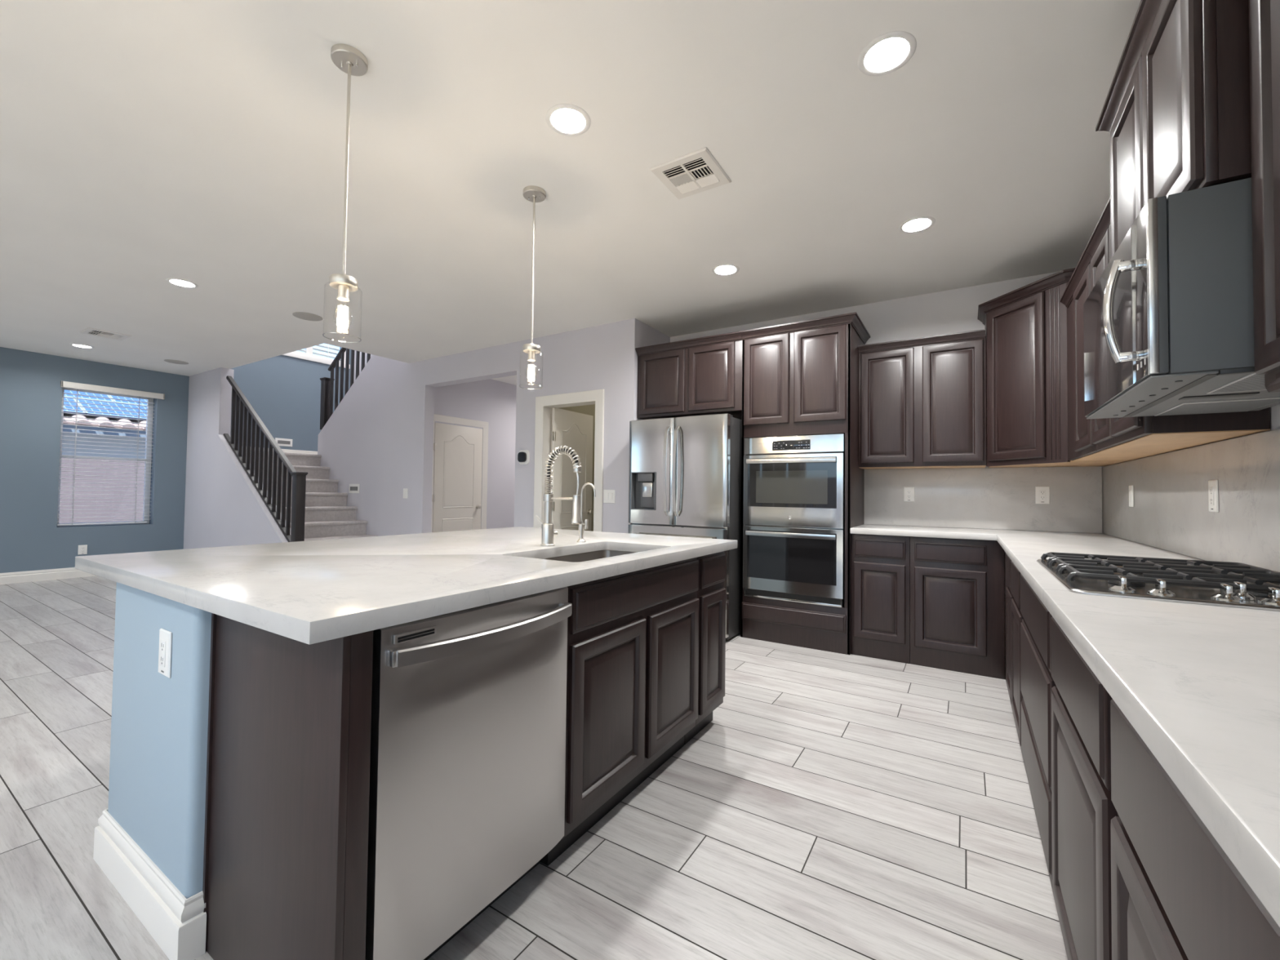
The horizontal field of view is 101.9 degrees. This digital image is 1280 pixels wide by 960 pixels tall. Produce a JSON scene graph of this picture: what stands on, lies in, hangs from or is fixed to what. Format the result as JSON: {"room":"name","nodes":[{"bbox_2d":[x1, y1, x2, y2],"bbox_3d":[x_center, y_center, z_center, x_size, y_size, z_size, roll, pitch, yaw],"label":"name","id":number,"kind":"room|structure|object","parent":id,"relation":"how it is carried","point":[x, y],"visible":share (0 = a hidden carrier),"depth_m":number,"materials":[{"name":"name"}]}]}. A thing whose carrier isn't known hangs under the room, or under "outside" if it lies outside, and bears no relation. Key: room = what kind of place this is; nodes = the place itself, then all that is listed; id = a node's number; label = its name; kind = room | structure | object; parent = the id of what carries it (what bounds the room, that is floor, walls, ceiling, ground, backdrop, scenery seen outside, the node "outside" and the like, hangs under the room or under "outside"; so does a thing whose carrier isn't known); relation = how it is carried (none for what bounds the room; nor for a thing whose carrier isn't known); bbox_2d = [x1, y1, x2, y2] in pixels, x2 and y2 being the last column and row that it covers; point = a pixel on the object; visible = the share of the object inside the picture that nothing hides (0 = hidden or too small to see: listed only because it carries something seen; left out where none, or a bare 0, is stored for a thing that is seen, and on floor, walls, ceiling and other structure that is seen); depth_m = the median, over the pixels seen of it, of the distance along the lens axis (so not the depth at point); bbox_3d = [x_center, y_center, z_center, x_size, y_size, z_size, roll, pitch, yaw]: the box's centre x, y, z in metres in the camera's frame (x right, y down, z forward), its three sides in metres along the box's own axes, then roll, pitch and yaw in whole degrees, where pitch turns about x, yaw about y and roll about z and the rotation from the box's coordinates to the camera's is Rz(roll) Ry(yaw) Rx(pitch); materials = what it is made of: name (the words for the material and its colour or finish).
{"room":"kitchen","nodes":[
{"label":"kitchen","id":0,"kind":"room"},
{"bbox_2d":[107,582,211,898],"bbox_3d":[-0.861,0.759,2.272,0.650,0.871,1.950,0,-2,32],"label":"wall","id":1,"kind":"structure","parent":0,"point":[158,743],"depth_m":1.38,"materials":[{"name":"blue paint"}]},
{"bbox_2d":[93,808,206,959],"bbox_3d":[-0.871,1.122,2.255,0.690,0.145,1.970,0,-2,32],"label":"baseboard","id":2,"kind":"structure","parent":1,"relation":"attached to","point":[177,923],"depth_m":1.35,"materials":[{"name":"white paint"}]},
{"bbox_2d":[158,628,172,678],"bbox_3d":[-1.261,0.459,1.376,0.075,0.118,0.008,0,-2,32],"label":"wall outlet","id":3,"kind":"object","parent":1,"relation":"attached to","point":[165,636],"visible":1,"depth_m":1.36,"materials":[{"name":"white plastic"}]},
{"bbox_2d":[160,639,165,672],"bbox_3d":[-1.263,0.466,1.373,0.034,0.084,0.003,0,-2,32],"label":"receptacle","id":4,"kind":"object","parent":3,"relation":"attached to","point":[162,642],"depth_m":1.37,"materials":[{"name":"white plastic"}]},
{"bbox_2d":[75,526,737,644],"bbox_3d":[-0.693,0.301,2.187,1.532,0.041,2.038,0,-2,32],"label":"countertop","id":5,"kind":"structure","parent":1,"relation":"on","point":[309,592],"depth_m":1.50,"materials":[{"name":"white stone"}]},
{"bbox_2d":[534,445,582,546],"bbox_3d":[-0.342,0.069,2.240,0.231,0.432,0.076,0,-2,32],"label":"kitchen faucet","id":6,"kind":"object","parent":5,"relation":"on","point":[548,533],"visible":1,"depth_m":2.24,"materials":[{"name":"silver metal"}]},
{"bbox_2d":[576,482,595,542],"bbox_3d":[-0.250,0.152,2.435,0.103,0.279,0.042,0,-2,32],"label":"filter faucet","id":7,"kind":"object","parent":5,"relation":"on","point":[581,528],"visible":0.96,"depth_m":2.44,"materials":[{"name":"silver metal"}]},
{"bbox_2d":[543,550,635,562],"bbox_3d":[-0.190,0.432,2.111,0.416,0.210,0.722,0,-2,32],"label":"sink","id":8,"kind":"object","parent":5,"relation":"in","point":[588,556],"visible":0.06,"depth_m":2.40,"materials":[{"name":"silver metal"}]},
{"bbox_2d":[0,346,351,573],"bbox_3d":[-7.543,-1.448,5.947,0.200,5.300,8.600,0,-2,32],"label":"wall","id":9,"kind":"structure","parent":0,"point":[284,392],"depth_m":6.65,"materials":[{"name":"blue paint"}]},
{"bbox_2d":[0,567,96,584],"bbox_3d":[-8.133,1.102,4.786,0.018,0.130,6.146,0,-2,32],"label":"baseboard","id":10,"kind":"structure","parent":9,"relation":"attached to","point":[70,572],"depth_m":6.25,"materials":[{"name":"white paint"}]},
{"bbox_2d":[77,544,87,555],"bbox_3d":[-7.033,0.880,6.553,0.008,0.118,0.080,0,-2,32],"label":"wall outlet","id":11,"kind":"object","parent":9,"relation":"attached to","point":[82,549],"visible":1,"depth_m":6.55,"materials":[{"name":"white plastic"}]},
{"bbox_2d":[80,546,84,552],"bbox_3d":[-7.031,0.888,6.552,0.003,0.084,0.034,0,-2,32],"label":"receptacle","id":12,"kind":"object","parent":11,"relation":"attached to","point":[82,548],"depth_m":6.55,"materials":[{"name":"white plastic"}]},
{"bbox_2d":[57,386,153,526],"bbox_3d":[-7.047,-0.287,6.856,0.050,1.761,0.886,0,-2,32],"label":"window","id":13,"kind":"structure","parent":9,"relation":"in","point":[146,497],"depth_m":7.11,"materials":[{"name":"glass"}]},
{"bbox_2d":[57,380,164,525],"bbox_3d":[-6.917,-0.314,6.802,0.151,1.781,0.972,0,-2,32],"label":"window blind","id":14,"kind":"object","parent":13,"relation":"attached to","point":[77,386],"visible":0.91,"depth_m":6.77,"materials":[{"name":"white paint"}]},
{"bbox_2d":[241,447,317,454],"bbox_3d":[-5.863,-0.443,8.421,0.018,0.130,1.830,0,-2,32],"label":"baseboard","id":15,"kind":"structure","parent":9,"relation":"attached to","point":[282,450],"depth_m":8.67,"materials":[{"name":"white paint"}]},
{"bbox_2d":[275,437,292,446],"bbox_3d":[-5.824,-0.616,8.493,0.007,0.125,0.255,0,-2,32],"label":"air vent","id":16,"kind":"object","parent":9,"relation":"attached to","point":[281,442],"visible":0.84,"depth_m":8.50,"materials":[{"name":"white plastic"}]},
{"bbox_2d":[282,342,350,368],"bbox_3d":[-5.887,-2.751,8.534,0.190,1.423,2.170,0,-2,32],"label":"window","id":17,"kind":"structure","parent":9,"relation":"in","point":[308,355],"depth_m":8.92,"materials":[{"name":"white glass"}]},
{"bbox_2d":[183,350,372,549],"bbox_3d":[-4.271,-1.369,7.504,3.695,5.300,2.486,0,-2,32],"label":"wall","id":18,"kind":"structure","parent":0,"point":[220,509],"depth_m":6.94,"materials":[{"name":"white paint"}]},
{"bbox_2d":[217,434,290,542],"bbox_3d":[-4.558,0.229,6.290,2.302,1.662,0.169,0,-2,32],"label":"trim","id":19,"kind":"structure","parent":18,"relation":"attached to","point":[257,497],"depth_m":6.30,"materials":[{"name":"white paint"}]},
{"bbox_2d":[222,375,307,542],"bbox_3d":[-4.652,-0.269,6.365,2.054,2.235,0.126,0,-2,32],"label":"stair railing","id":20,"kind":"object","parent":19,"relation":"on","point":[240,437],"visible":0.84,"depth_m":6.25,"materials":[{"name":"brown wood"}]},
{"bbox_2d":[432,378,516,528],"bbox_3d":[-1.861,-0.050,7.942,0.140,2.743,3.317,0,-2,32],"label":"wall","id":21,"kind":"structure","parent":0,"point":[493,402],"depth_m":7.46,"materials":[{"name":"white paint"}]},
{"bbox_2d":[431,413,488,532],"bbox_3d":[-2.404,0.230,6.904,0.093,2.118,0.961,0,-2,32],"label":"door","id":22,"kind":"structure","parent":21,"relation":"in","point":[460,484],"depth_m":6.91,"materials":[{"name":"white paint"}]},
{"bbox_2d":[317,318,643,536],"bbox_3d":[-2.353,-1.376,6.270,5.533,5.300,0.150,0,-2,32],"label":"wall","id":23,"kind":"structure","parent":0,"point":[604,357],"depth_m":6.25,"materials":[{"name":"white paint"}]},
{"bbox_2d":[320,346,373,430],"bbox_3d":[-3.889,-1.833,7.234,1.885,2.183,0.143,0,-2,32],"label":"stair railing","id":24,"kind":"object","parent":23,"relation":"on","point":[326,384],"visible":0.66,"depth_m":7.53,"materials":[{"name":"brown wood"}]},
{"bbox_2d":[348,484,359,493],"bbox_3d":[-3.912,0.118,7.104,0.255,0.125,0.007,0,-2,32],"label":"step light","id":25,"kind":"object","parent":23,"relation":"attached to","point":[353,488],"visible":1,"depth_m":7.10,"materials":[{"name":"white plastic"}]},
{"bbox_2d":[403,488,408,498],"bbox_3d":[-2.934,0.168,6.489,0.092,0.125,0.009,0,-2,32],"label":"light switch","id":26,"kind":"object","parent":23,"relation":"attached to","point":[405,490],"visible":1,"depth_m":6.48,"materials":[{"name":"white plastic"}]},
{"bbox_2d":[517,449,529,464],"bbox_3d":[-1.217,-0.239,5.413,0.148,0.148,0.033,0,-2,32],"label":"thermostat","id":27,"kind":"object","parent":23,"relation":"attached to","point":[523,456],"visible":1,"depth_m":5.40,"materials":[{"name":"white plastic"}]},
{"bbox_2d":[603,489,615,502],"bbox_3d":[-0.287,0.152,4.834,0.130,0.125,0.009,0,-2,32],"label":"light switch","id":28,"kind":"object","parent":23,"relation":"attached to","point":[609,495],"visible":1,"depth_m":4.83,"materials":[{"name":"white plastic"}]},
{"bbox_2d":[0,575,1067,959],"bbox_3d":[-2.611,1.217,4.014,10.598,0.002,10.700,0,-2,32],"label":"floor","id":29,"kind":"structure","parent":0,"point":[832,806],"depth_m":1.77,"materials":[{"name":"grey tile"}]},
{"bbox_2d":[202,613,373,959],"bbox_3d":[-0.814,0.733,1.169,0.595,0.871,0.068,0,-2,32],"label":"end panel","id":30,"kind":"object","parent":29,"relation":"on","point":[287,784],"visible":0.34,"depth_m":1.10,"materials":[{"name":"brown wood"}]},
{"bbox_2d":[245,450,377,541],"bbox_3d":[-4.381,-0.091,7.564,3.430,2.745,2.153,0,-2,32],"label":"staircase","id":31,"kind":"structure","parent":29,"relation":"on","point":[328,516],"depth_m":6.88,"materials":[{"name":"grey carpet"}]},
{"bbox_2d":[364,586,572,959],"bbox_3d":[-0.585,0.747,1.440,0.627,0.862,0.595,0,-2,32],"label":"dishwasher","id":32,"kind":"object","parent":29,"relation":"on","point":[468,757],"visible":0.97,"depth_m":1.22,"materials":[{"name":"grey metal"}]},
{"bbox_2d":[539,557,698,866],"bbox_3d":[-0.208,0.763,2.101,0.560,0.871,0.919,0,-2,32],"label":"base cabinet","id":33,"kind":"object","parent":29,"relation":"on","point":[633,664],"visible":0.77,"depth_m":1.84,"materials":[{"name":"brown wood"}]},
{"bbox_2d":[628,413,742,639],"bbox_3d":[0.474,0.378,4.536,0.908,1.778,0.888,0,-2,32],"label":"refrigerator","id":34,"kind":"object","parent":29,"relation":"on","point":[685,473],"visible":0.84,"depth_m":4.17,"materials":[{"name":"grey metal"}]},
{"bbox_2d":[684,551,725,744],"bbox_3d":[0.119,0.780,2.624,0.560,0.871,0.313,0,-2,32],"label":"base cabinet","id":35,"kind":"object","parent":29,"relation":"on","point":[711,593],"visible":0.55,"depth_m":2.46,"materials":[{"name":"brown wood"}]},
{"bbox_2d":[740,311,870,654],"bbox_3d":[1.345,0.036,4.217,0.875,2.467,0.663,0,-2,32],"label":"tall cabinet","id":36,"kind":"object","parent":29,"relation":"on","point":[802,377],"visible":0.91,"depth_m":3.96,"materials":[{"name":"brown wood"}]},
{"bbox_2d":[742,433,844,607],"bbox_3d":[1.286,0.300,4.181,0.758,1.264,0.632,0,-2,32],"label":"double wall oven","id":37,"kind":"object","parent":36,"relation":"in","point":[793,518],"visible":1,"depth_m":3.93,"materials":[{"name":"silver metal"}]},
{"bbox_2d":[850,533,910,663],"bbox_3d":[1.844,0.832,3.911,0.380,0.872,0.608,0,-2,32],"label":"base cabinet","id":38,"kind":"object","parent":29,"relation":"on","point":[880,617],"visible":0.81,"depth_m":3.65,"materials":[{"name":"brown wood"}]},
{"bbox_2d":[910,536,1004,679],"bbox_3d":[2.233,0.831,3.668,0.533,0.872,0.608,0,-2,32],"label":"base cabinet","id":39,"kind":"object","parent":29,"relation":"on","point":[957,585],"visible":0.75,"depth_m":3.41,"materials":[{"name":"brown wood"}]},
{"bbox_2d":[1004,551,1013,704],"bbox_3d":[2.335,0.811,2.791,0.606,0.872,0.799,0,-2,32],"label":"base cabinet","id":40,"kind":"object","parent":29,"relation":"on","point":[1008,596],"visible":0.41,"depth_m":2.79,"materials":[{"name":"brown wood"}]},
{"bbox_2d":[1010,560,1026,773],"bbox_3d":[1.986,0.793,2.233,0.606,0.872,0.514,0,-2,32],"label":"base cabinet","id":41,"kind":"object","parent":29,"relation":"on","point":[1016,615],"visible":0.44,"depth_m":2.35,"materials":[{"name":"brown wood"}]},
{"bbox_2d":[1020,573,1056,887],"bbox_3d":[1.609,0.773,1.631,0.606,0.872,0.902,0,-2,32],"label":"base cabinet","id":42,"kind":"object","parent":29,"relation":"on","point":[1037,682],"visible":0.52,"depth_m":1.65,"materials":[{"name":"brown wood"}]},
{"bbox_2d":[1050,616,1119,959],"bbox_3d":[1.193,0.752,0.967,0.606,0.872,0.662,0,-2,32],"label":"base cabinet","id":43,"kind":"object","parent":29,"relation":"on","point":[1083,809],"visible":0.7,"depth_m":1.05,"materials":[{"name":"brown wood"}]},
{"bbox_2d":[1110,698,1279,959],"bbox_3d":[0.847,0.734,0.414,0.606,0.872,0.640,0,-2,32],"label":"base cabinet","id":44,"kind":"object","parent":29,"relation":"on","point":[1176,894],"visible":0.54,"depth_m":0.59,"materials":[{"name":"brown wood"}]},
{"bbox_2d":[0,0,1141,385],"bbox_3d":[-2.629,-1.679,4.000,10.598,0.300,10.900,0,-2,32],"label":"ceiling","id":45,"kind":"structure","parent":0,"point":[144,144],"depth_m":2.51,"materials":[{"name":"paint"}]},
{"bbox_2d":[69,343,93,348],"bbox_3d":[-6.352,-1.535,5.913,0.192,0.028,0.192,0,-2,32],"label":"recessed light","id":46,"kind":"object","parent":45,"relation":"in","point":[73,344],"visible":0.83,"depth_m":5.94,"materials":[{"name":"white plastic"}]},
{"bbox_2d":[80,327,131,340],"bbox_3d":[-5.592,-1.522,5.436,0.320,0.014,0.320,0,-2,32],"label":"ceiling vent","id":47,"kind":"object","parent":45,"relation":"in","point":[97,332],"visible":1,"depth_m":5.42,"materials":[{"name":"white metal"}]},
{"bbox_2d":[164,359,188,364],"bbox_3d":[-5.898,-1.501,6.607,0.236,0.006,0.236,0,-2,32],"label":"ceiling speaker","id":48,"kind":"object","parent":45,"relation":"attached to","point":[176,362],"visible":1,"depth_m":6.60,"materials":[{"name":"grey"}]},
{"bbox_2d":[165,278,198,288],"bbox_3d":[-3.574,-1.547,4.056,0.192,0.028,0.192,0,-2,32],"label":"recessed light","id":49,"kind":"object","parent":45,"relation":"in","point":[177,282],"visible":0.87,"depth_m":4.08,"materials":[{"name":"white plastic"}]},
{"bbox_2d":[292,311,322,320],"bbox_3d":[-3.074,-1.511,4.804,0.236,0.006,0.236,0,-2,32],"label":"ceiling speaker","id":50,"kind":"object","parent":45,"relation":"attached to","point":[305,316],"visible":1,"depth_m":4.79,"materials":[{"name":"grey"}]},
{"bbox_2d":[322,43,368,342],"bbox_3d":[-1.079,-1.039,1.905,0.123,1.043,0.123,0,-2,32],"label":"pendant light","id":51,"kind":"object","parent":45,"relation":"hanging from","point":[347,58],"visible":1,"depth_m":1.90,"materials":[{"name":"silver metal"}]},
{"bbox_2d":[336,284,350,302],"bbox_3d":[-1.083,-0.681,1.896,0.042,0.050,0.042,0,-2,32],"label":"socket","id":52,"kind":"object","parent":51,"relation":"attached to","point":[344,291],"depth_m":1.88,"materials":[{"name":"silver metal"}]},
{"bbox_2d":[519,185,546,389],"bbox_3d":[-0.569,-1.012,2.753,0.123,1.043,0.123,0,-2,32],"label":"pendant light","id":53,"kind":"object","parent":45,"relation":"hanging from","point":[532,193],"visible":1,"depth_m":2.75,"materials":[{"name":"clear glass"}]},
{"bbox_2d":[527,351,535,361],"bbox_3d":[-0.573,-0.654,2.745,0.042,0.050,0.042,0,-2,32],"label":"socket","id":54,"kind":"object","parent":53,"relation":"attached to","point":[531,353],"depth_m":2.73,"materials":[{"name":"silver metal"}]},
{"bbox_2d":[545,103,591,136],"bbox_3d":[-0.308,-1.552,2.229,0.192,0.028,0.192,0,-2,32],"label":"recessed light","id":55,"kind":"object","parent":45,"relation":"in","point":[565,119],"visible":1,"depth_m":2.24,"materials":[{"name":"white plastic"}]},
{"bbox_2d":[648,146,731,199],"bbox_3d":[0.256,-1.520,2.598,0.305,0.014,0.305,0,-2,32],"label":"ceiling vent","id":56,"kind":"object","parent":45,"relation":"in","point":[697,171],"visible":1,"depth_m":2.58,"materials":[{"name":"white paint"}]},
{"bbox_2d":[711,263,739,275],"bbox_3d":[0.609,-1.504,3.694,0.192,0.028,0.192,0,-2,32],"label":"recessed light","id":57,"kind":"object","parent":45,"relation":"in","point":[725,269],"visible":0.94,"depth_m":3.72,"materials":[{"name":"white plastic"}]},
{"bbox_2d":[857,31,916,75],"bbox_3d":[0.891,-1.545,1.876,0.192,0.028,0.192,0,-2,32],"label":"recessed light","id":58,"kind":"object","parent":45,"relation":"in","point":[886,54],"visible":1,"depth_m":1.89,"materials":[{"name":"white plastic"}]},
{"bbox_2d":[898,216,935,233],"bbox_3d":[1.625,-1.508,3.050,0.192,0.028,0.192,0,-2,32],"label":"recessed light","id":59,"kind":"object","parent":45,"relation":"in","point":[919,224],"visible":0.91,"depth_m":3.07,"materials":[{"name":"white plastic"}]},
{"bbox_2d":[559,404,595,531],"bbox_3d":[-0.196,-0.080,5.909,1.300,2.743,1.597,0,-2,32],"label":"wall","id":60,"kind":"structure","parent":0,"point":[589,410],"depth_m":6.34,"materials":[{"name":"paint"}]},
{"bbox_2d":[533,389,604,531],"bbox_3d":[-0.521,0.215,5.416,0.866,2.122,0.763,0,-2,32],"label":"door frame","id":61,"kind":"structure","parent":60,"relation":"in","point":[555,427],"depth_m":5.36,"materials":[{"name":"white paint"}]},
{"bbox_2d":[643,322,670,346],"bbox_3d":[0.152,-0.094,5.145,0.100,2.743,0.669,0,-2,32],"label":"wall","id":62,"kind":"structure","parent":0,"point":[651,336],"depth_m":5.01,"materials":[{"name":"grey paint"}]},
{"bbox_2d":[670,271,1105,656],"bbox_3d":[1.753,-0.091,4.449,3.353,2.743,0.150,0,-2,32],"label":"wall","id":63,"kind":"structure","parent":0,"point":[954,310],"depth_m":4.11,"materials":[{"name":"grey paint"}]},
{"bbox_2d":[635,331,742,420],"bbox_3d":[0.556,-0.877,4.740,1.010,0.635,0.663,0,-2,32],"label":"upper cabinet","id":64,"kind":"object","parent":63,"relation":"attached to","point":[702,375],"visible":0.91,"depth_m":4.45,"materials":[{"name":"brown wood"}]},
{"bbox_2d":[857,328,986,469],"bbox_3d":[2.128,-0.568,3.946,0.829,0.948,0.326,0,-2,32],"label":"upper cabinet","id":65,"kind":"object","parent":63,"relation":"attached to","point":[922,400],"visible":1,"depth_m":3.80,"materials":[{"name":"brown wood"}]},
{"bbox_2d":[863,466,1102,533],"bbox_3d":[2.478,0.136,3.887,1.484,0.449,0.019,0,-2,32],"label":"backsplash","id":66,"kind":"structure","parent":63,"relation":"attached to","point":[981,498],"depth_m":3.82,"materials":[{"name":"white stone"}]},
{"bbox_2d":[903,486,914,502],"bbox_3d":[2.121,0.112,4.093,0.075,0.118,0.008,0,-2,32],"label":"wall outlet","id":67,"kind":"object","parent":66,"relation":"attached to","point":[908,491],"visible":1,"depth_m":4.09,"materials":[{"name":"white plastic"}]},
{"bbox_2d":[906,489,911,498],"bbox_3d":[2.120,0.120,4.091,0.034,0.084,0.003,0,-2,32],"label":"receptacle","id":68,"kind":"object","parent":67,"relation":"attached to","point":[908,491],"depth_m":4.09,"materials":[{"name":"white plastic"}]},
{"bbox_2d":[1035,486,1049,503],"bbox_3d":[2.830,0.107,3.650,0.080,0.122,0.008,0,-2,32],"label":"wall outlet","id":69,"kind":"object","parent":66,"relation":"attached to","point":[1042,493],"visible":1,"depth_m":3.65,"materials":[{"name":"white plastic"}]},
{"bbox_2d":[1039,490,1045,500],"bbox_3d":[2.829,0.115,3.648,0.034,0.084,0.003,0,-2,32],"label":"receptacle","id":70,"kind":"object","parent":69,"relation":"attached to","point":[1042,493],"depth_m":3.65,"materials":[{"name":"white plastic"}]},
{"bbox_2d":[1106,404,1279,466],"bbox_3d":[1.137,-0.204,0.164,0.150,2.743,8.072,0,-2,32],"label":"wall","id":71,"kind":"structure","parent":0,"point":[1274,411],"depth_m":1.59,"materials":[{"name":"grey paint"}]},
{"bbox_2d":[977,267,1129,467],"bbox_3d":[2.639,-0.663,3.387,0.716,1.132,0.735,0,-2,32],"label":"upper cabinet","id":72,"kind":"object","parent":71,"relation":"attached to","point":[1026,326],"visible":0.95,"depth_m":3.30,"materials":[{"name":"brown wood"}]},
{"bbox_2d":[1059,251,1182,461],"bbox_3d":[2.423,-0.596,2.671,0.322,0.948,0.789,0,-2,32],"label":"upper cabinet","id":73,"kind":"object","parent":71,"relation":"attached to","point":[1081,447],"visible":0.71,"depth_m":2.69,"materials":[{"name":"brown wood"}]},
{"bbox_2d":[1095,0,1251,258],"bbox_3d":[1.593,-0.963,1.415,0.396,0.642,0.825,0,-2,32],"label":"upper cabinet","id":74,"kind":"object","parent":71,"relation":"attached to","point":[1175,113],"visible":0.65,"depth_m":1.24,"materials":[{"name":"brown wood"}]},
{"bbox_2d":[1083,177,1279,419],"bbox_3d":[1.515,-0.427,1.420,0.494,0.416,0.767,0,-2,32],"label":"microwave","id":75,"kind":"object","parent":74,"relation":"attached to","point":[1168,322],"visible":0.95,"depth_m":1.18,"materials":[{"name":"grey metal"}]},
{"bbox_2d":[1084,197,1270,451],"bbox_3d":[2.014,-0.617,2.018,0.322,0.948,0.751,0,-2,32],"label":"upper cabinet","id":76,"kind":"object","parent":71,"relation":"attached to","point":[1175,431],"visible":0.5,"depth_m":1.86,"materials":[{"name":"brown wood"}]},
{"bbox_2d":[1102,428,1279,572],"bbox_3d":[1.722,0.064,1.258,0.019,0.445,5.281,0,-2,32],"label":"backsplash","id":77,"kind":"structure","parent":71,"relation":"attached to","point":[1170,512],"depth_m":2.00,"materials":[{"name":"white stone"}]},
{"bbox_2d":[1128,485,1133,506],"bbox_3d":[2.715,0.089,2.873,0.009,0.118,0.075,0,-2,32],"label":"light switch","id":78,"kind":"object","parent":77,"relation":"attached to","point":[1131,487],"visible":1,"depth_m":2.86,"materials":[{"name":"white plastic"}]},
{"bbox_2d":[1208,480,1218,512],"bbox_3d":[2.120,0.059,1.922,0.008,0.118,0.075,0,-2,32],"label":"wall outlet","id":79,"kind":"object","parent":77,"relation":"attached to","point":[1213,494],"visible":1,"depth_m":1.91,"materials":[{"name":"white plastic"}]},
{"bbox_2d":[1209,486,1213,509],"bbox_3d":[2.118,0.068,1.924,0.003,0.084,0.034,0,-2,32],"label":"receptacle","id":80,"kind":"object","parent":79,"relation":"attached to","point":[1211,488],"depth_m":1.92,"materials":[{"name":"white plastic"}]},
{"bbox_2d":[1248,0,1279,392],"bbox_3d":[1.193,-0.657,0.692,0.307,0.952,0.802,0,-2,32],"label":"upper cabinet","id":81,"kind":"object","parent":71,"relation":"attached to","point":[1264,15],"visible":1,"depth_m":1.05,"materials":[{"name":"brown wood"}]},
{"label":"outside","id":82,"kind":"structure","parent":0,"visible":0},
{"label":"ground","id":83,"kind":"structure","parent":82,"visible":0},
{"bbox_2d":[58,457,144,523],"bbox_3d":[-7.994,0.525,8.525,0.200,1.710,18.000,0,-2,32],"label":"fence","id":84,"kind":"object","parent":83,"relation":"on","point":[65,517],"visible":0.02,"depth_m":7.93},
{"bbox_2d":[62,390,146,458],"bbox_3d":[-11.377,-0.806,10.685,5.380,4.396,13.000,0,-2,32],"label":"neighbor house","id":85,"kind":"structure","parent":83,"relation":"on","point":[133,450],"depth_m":9.37,"materials":[{"name":"blue"}]},
{"bbox_3d":[0.375,0.709,-0.341,0.606,0.872,1.138,0,-2,32],"label":"base cabinet","id":86,"kind":"object","parent":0,"visible":0},
{"bbox_2d":[849,524,1279,927],"bbox_3d":[1.089,0.309,1.646,1.506,0.041,5.281,0,-2,32],"label":"countertop","id":87,"kind":"structure","parent":86,"relation":"on","point":[1199,684],"depth_m":0.68,"materials":[{"name":"white stone"}]},
{"bbox_2d":[1036,551,1279,611],"bbox_3d":[1.495,0.269,1.463,0.538,0.040,0.760,0,-2,32],"label":"gas cooktop","id":88,"kind":"object","parent":87,"relation":"in","point":[1223,584],"visible":1,"depth_m":1.36,"materials":[{"name":"silver metal"}]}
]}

